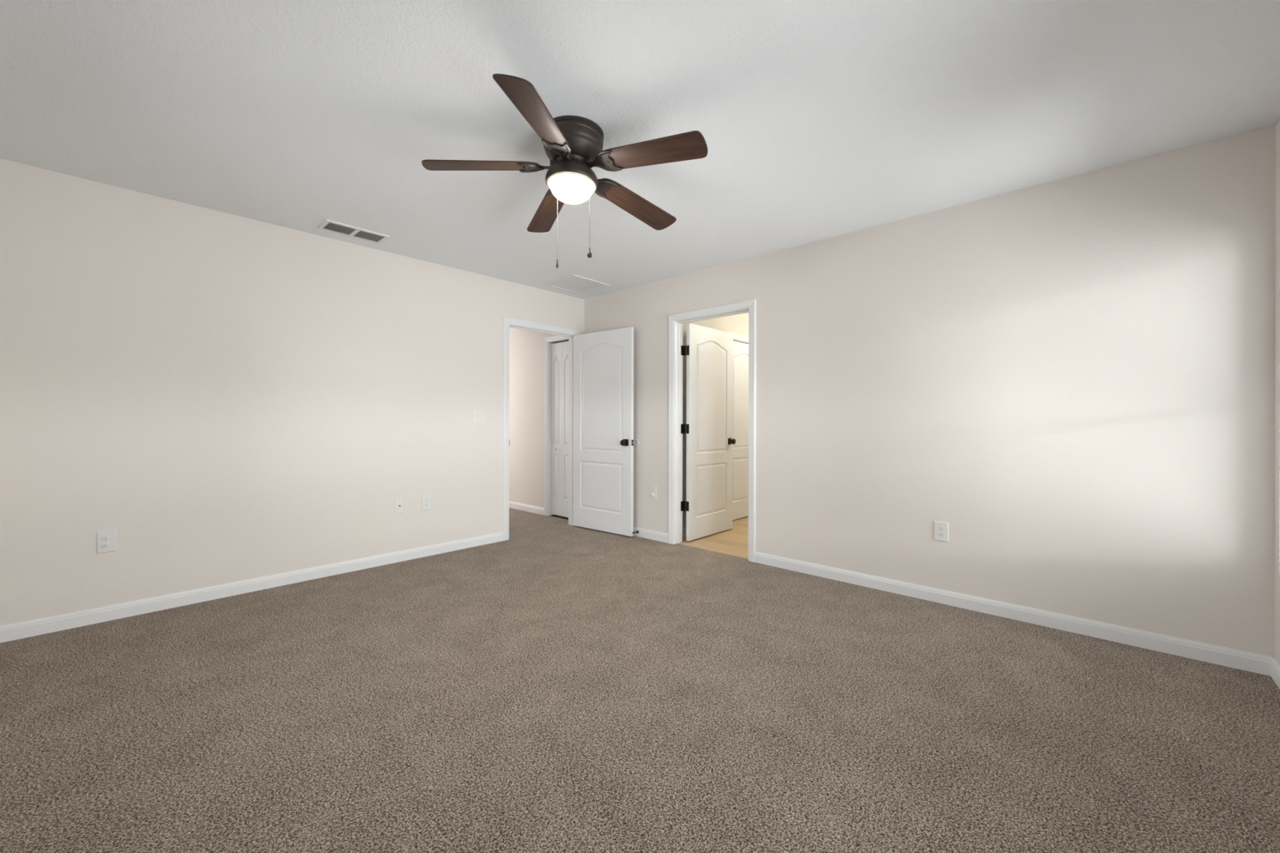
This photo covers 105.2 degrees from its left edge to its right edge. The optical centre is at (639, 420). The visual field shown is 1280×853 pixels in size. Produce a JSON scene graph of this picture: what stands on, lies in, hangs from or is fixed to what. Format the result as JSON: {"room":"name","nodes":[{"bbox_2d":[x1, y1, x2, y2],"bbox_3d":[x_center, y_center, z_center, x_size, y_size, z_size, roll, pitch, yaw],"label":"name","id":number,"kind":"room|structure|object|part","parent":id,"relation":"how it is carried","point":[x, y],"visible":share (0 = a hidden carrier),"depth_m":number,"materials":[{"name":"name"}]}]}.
{"room":"empty bedroom","nodes":[
{"label":"empty bedroom","id":0,"kind":"room"},
{"bbox_2d":[0,158,584,626],"bbox_3d":[-2.073,-0.100,3.806,0.115,2.440,4.245,0,0,43],"label":"wall","id":1,"kind":"structure","parent":0,"point":[234,397],"depth_m":3.07,"materials":[{"name":"white paint"}]},
{"bbox_2d":[97,529,117,553],"bbox_3d":[-2.973,0.675,2.731,0.017,0.120,0.078,0,0,43],"label":"power outlet","id":2,"kind":"object","parent":1,"relation":"attached to","point":[107,540],"visible":1,"depth_m":2.73,"materials":[{"name":"white plastic"}]},
{"bbox_2d":[0,532,503,643],"bbox_3d":[-2.333,1.078,3.431,0.013,0.083,3.114,0,0,43],"label":"baseboard","id":3,"kind":"structure","parent":1,"relation":"attached to","point":[28,628],"depth_m":3.06,"materials":[{"name":"white paint"}]},
{"bbox_2d":[394,497,404,513],"bbox_3d":[-1.909,0.676,3.888,0.016,0.116,0.072,0,0,43],"label":"cable jack","id":4,"kind":"object","parent":1,"relation":"attached to","point":[398,503],"visible":1,"depth_m":3.88,"materials":[{"name":"white plastic"}]},
{"bbox_2d":[422,494,431,510],"bbox_3d":[-1.766,0.678,4.050,0.008,0.120,0.078,0,0,43],"label":"power outlet","id":5,"kind":"object","parent":1,"relation":"attached to","point":[426,500],"visible":1,"depth_m":4.05,"materials":[{"name":"white plastic"}]},
{"bbox_2d":[474,410,486,424],"bbox_3d":[-1.434,-0.032,4.407,0.010,0.124,0.124,0,0,43],"label":"light switch","id":6,"kind":"object","parent":1,"relation":"attached to","point":[480,416],"visible":1,"depth_m":4.40,"materials":[{"name":"white plastic"}]},
{"bbox_2d":[502,316,581,541],"bbox_3d":[-0.999,0.074,4.961,0.132,2.096,0.942,0,0,43],"label":"trim","id":7,"kind":"structure","parent":1,"relation":"attached to","point":[508,322],"depth_m":4.61,"materials":[{"name":"white paint"}]},
{"bbox_2d":[0,507,1279,852],"bbox_3d":[-0.566,1.147,4.588,8.247,0.052,7.210,0,0,43],"label":"floor","id":8,"kind":"structure","parent":0,"point":[556,686],"depth_m":1.83,"materials":[{"name":"carpet"}]},
{"bbox_2d":[0,0,1279,299],"bbox_3d":[-0.286,-1.366,2.228,4.877,0.100,4.340,0,0,43],"label":"ceiling","id":9,"kind":"structure","parent":0,"point":[817,120],"depth_m":2.01,"materials":[{"name":"white paint"}]},
{"bbox_2d":[317,218,390,244],"bbox_3d":[-1.992,-1.315,3.414,0.204,0.010,0.396,0,0,43],"label":"ceiling vent","id":10,"kind":"object","parent":9,"relation":"in","point":[328,225],"visible":1,"depth_m":3.40,"materials":[{"name":"white metal"}]},
{"bbox_2d":[422,73,707,267],"bbox_3d":[-0.276,-1.017,2.256,1.252,0.598,1.223,0,0,43],"label":"ceiling fan","id":11,"kind":"object","parent":9,"relation":"hanging from","point":[573,145],"visible":1,"depth_m":2.14,"materials":[{"name":"brown wood"}]},
{"bbox_3d":[-0.707,-1.140,2.186,0.504,0.006,0.137,-3,12,-8],"label":"blade","id":12,"kind":"part","parent":11,"relation":"part of","materials":[{"name":"brown wood"}]},
{"bbox_3d":[-0.382,-1.141,1.846,0.137,0.006,0.504,14,6,9],"label":"blade","id":13,"kind":"part","parent":11,"relation":"part of","materials":[{"name":"brown wood"}]},
{"bbox_3d":[-0.484,-1.118,2.600,0.137,0.006,0.504,-12,-1,-27],"label":"blade","id":14,"kind":"part","parent":11,"relation":"part of","materials":[{"name":"brown wood"}]},
{"bbox_3d":[-0.388,-0.935,2.301,0.003,0.373,0.003,0,0,-25],"label":"bead chain","id":15,"kind":"part","parent":11,"relation":"part of","materials":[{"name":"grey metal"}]},
{"bbox_3d":[-0.314,-1.036,2.236,0.193,0.064,0.193,0,-3,43],"label":"lamp shade","id":16,"kind":"part","parent":11,"relation":"part of","materials":[{"name":"white glass"}]},
{"bbox_3d":[-0.224,-0.929,2.184,0.003,0.343,0.003,0,0,-25],"label":"bead chain","id":17,"kind":"part","parent":11,"relation":"part of","materials":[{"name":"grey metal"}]},
{"bbox_3d":[-0.021,-1.107,2.515,0.504,0.006,0.137,11,-21,-43],"label":"blade","id":18,"kind":"part","parent":11,"relation":"part of","materials":[{"name":"brown wood"}]},
{"bbox_3d":[0.042,-1.121,2.049,0.504,0.006,0.137,7,-12,28],"label":"blade","id":19,"kind":"part","parent":11,"relation":"part of","materials":[{"name":"brown wood"}]},
{"bbox_2d":[542,274,609,293],"bbox_3d":[-0.611,-1.312,4.715,0.456,0.010,0.456,0,0,43],"label":"ceiling panel","id":20,"kind":"object","parent":9,"relation":"attached to","point":[573,283],"visible":1,"depth_m":4.70,"materials":[{"name":"white"}]},
{"bbox_2d":[682,312,748,528],"bbox_3d":[1.249,-0.093,5.791,0.165,2.440,2.985,0,0,43],"label":"wall","id":21,"kind":"structure","parent":0,"point":[738,324],"depth_m":4.93,"materials":[{"name":"beige paint"}]},
{"bbox_2d":[682,527,686,536],"bbox_3d":[0.614,1.085,4.972,0.013,0.083,0.924,0,0,43],"label":"baseboard","id":22,"kind":"structure","parent":21,"relation":"attached to","point":[684,529],"depth_m":4.77,"materials":[{"name":"white paint"}]},
{"bbox_2d":[725,331,748,343],"bbox_3d":[1.194,0.079,5.682,0.132,2.096,0.902,0,0,43],"label":"trim","id":23,"kind":"structure","parent":21,"relation":"attached to","point":[736,337],"depth_m":5.53,"materials":[{"name":"white paint"}]},
{"bbox_2d":[732,340,748,519],"bbox_3d":[1.224,0.107,5.654,0.099,2.012,0.764,0,0,43],"label":"door","id":24,"kind":"structure","parent":21,"relation":"in","point":[740,350],"depth_m":5.60,"materials":[{"name":"white paint"}]},
{"bbox_2d":[509,124,1275,657],"bbox_3d":[0.024,-0.070,5.141,8.362,2.490,0.600,0,0,43],"label":"wall","id":25,"kind":"structure","parent":0,"point":[1074,376],"depth_m":2.75,"materials":[{"name":"white paint"}]},
{"bbox_2d":[509,501,544,515],"bbox_3d":[-2.192,1.078,6.788,2.874,0.083,0.013,0,0,43],"label":"baseboard","id":26,"kind":"structure","parent":25,"relation":"attached to","point":[539,510],"depth_m":6.05,"materials":[{"name":"white paint"}]},
{"bbox_2d":[544,334,568,515],"bbox_3d":[-0.892,0.065,5.669,0.552,2.116,0.132,0,0,43],"label":"trim","id":27,"kind":"structure","parent":25,"relation":"attached to","point":[548,340],"depth_m":5.78,"materials":[{"name":"white paint"}]},
{"bbox_2d":[551,341,568,517],"bbox_3d":[-0.906,0.097,5.654,0.408,2.012,0.067,0,0,43],"label":"door","id":28,"kind":"structure","parent":25,"relation":"in","point":[559,351],"depth_m":5.68,"materials":[{"name":"white paint"}]},
{"bbox_3d":[-0.969,0.096,5.737,0.203,2.012,0.032,0,0,43],"label":"folding panel","id":29,"kind":"part","parent":28,"relation":"part of","materials":[{"name":"white paint"}]},
{"bbox_3d":[-0.818,0.097,5.598,0.203,2.012,0.032,0,0,43],"label":"folding panel","id":30,"kind":"part","parent":28,"relation":"part of","materials":[{"name":"white paint"}]},
{"bbox_2d":[573,326,634,536],"bbox_3d":[-0.387,0.104,4.959,0.825,2.012,0.163,0,0,39],"label":"door","id":31,"kind":"structure","parent":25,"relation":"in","point":[603,442],"depth_m":4.93,"materials":[{"name":"white paint"}]},
{"bbox_3d":[-0.156,0.210,4.711,0.066,0.066,0.064,0,0,39],"label":"knob","id":32,"kind":"part","parent":31,"relation":"part of","materials":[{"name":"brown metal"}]},
{"bbox_2d":[633,438,639,446],"bbox_3d":[-0.040,0.211,4.787,0.074,0.074,0.006,0,0,43],"label":"bumper cover","id":33,"kind":"object","parent":25,"relation":"attached to","point":[636,443],"visible":0.9,"depth_m":4.78,"materials":[{"name":"white plastic"}]},
{"bbox_2d":[633,526,668,542],"bbox_3d":[-0.175,1.083,4.905,1.192,0.083,0.013,0,0,43],"label":"baseboard","id":34,"kind":"structure","parent":25,"relation":"attached to","point":[644,533],"depth_m":4.63,"materials":[{"name":"white paint"}]},
{"bbox_2d":[649,485,656,499],"bbox_3d":[0.119,0.679,4.627,0.078,0.120,0.025,0,0,43],"label":"power outlet","id":35,"kind":"object","parent":25,"relation":"attached to","point":[652,489],"visible":1,"depth_m":4.63,"materials":[{"name":"white plastic"}]},
{"bbox_2d":[680,323,735,541],"bbox_3d":[0.680,0.104,4.785,0.163,2.012,0.791,0,0,43],"label":"door","id":36,"kind":"structure","parent":25,"relation":"in","point":[708,352],"depth_m":4.75,"materials":[{"name":"white paint"}]},
{"bbox_3d":[0.942,0.211,4.997,0.064,0.066,0.066,0,0,43],"label":"knob","id":37,"kind":"part","parent":36,"relation":"part of","materials":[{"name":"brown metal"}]},
{"bbox_2d":[668,298,755,562],"bbox_3d":[0.630,0.078,4.241,0.890,2.096,0.132,0,0,43],"label":"trim","id":38,"kind":"structure","parent":25,"relation":"attached to","point":[676,322],"depth_m":4.46,"materials":[{"name":"white paint"}]},
{"bbox_2d":[933,520,948,542],"bbox_3d":[1.866,0.686,3.031,0.078,0.120,0.008,0,0,43],"label":"power outlet","id":39,"kind":"object","parent":25,"relation":"attached to","point":[940,528],"visible":1,"depth_m":3.03,"materials":[{"name":"white plastic"}]},
{"bbox_2d":[937,532,944,537],"bbox_3d":[1.864,0.705,3.029,0.034,0.027,0.002,0,0,43],"label":"socket","id":40,"kind":"object","parent":39,"relation":"attached to","point":[940,534],"depth_m":3.03,"materials":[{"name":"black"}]},
{"bbox_2d":[937,525,944,530],"bbox_3d":[1.865,0.666,3.029,0.034,0.027,0.002,0,0,43],"label":"socket","id":41,"kind":"object","parent":39,"relation":"attached to","point":[940,527],"depth_m":3.03,"materials":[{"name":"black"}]},
{"bbox_2d":[755,551,1272,675],"bbox_3d":[1.862,1.087,3.031,2.565,0.083,0.013,0,0,43],"label":"baseboard","id":42,"kind":"structure","parent":25,"relation":"attached to","point":[1220,655],"depth_m":2.68,"materials":[{"name":"white paint"}]},
{"bbox_2d":[1274,119,1279,663],"bbox_3d":[1.424,-0.092,0.574,0.115,2.440,4.225,0,0,43],"label":"wall","id":43,"kind":"structure","parent":0,"point":[1277,579],"depth_m":2.14,"materials":[{"name":"white paint"}]},
{"bbox_2d":[1270,657,1279,688],"bbox_3d":[1.414,1.086,0.659,0.013,0.083,4.110,0,0,43],"label":"baseboard","id":44,"kind":"structure","parent":43,"relation":"attached to","point":[1274,664],"depth_m":2.12,"materials":[{"name":"white paint"}]}
]}

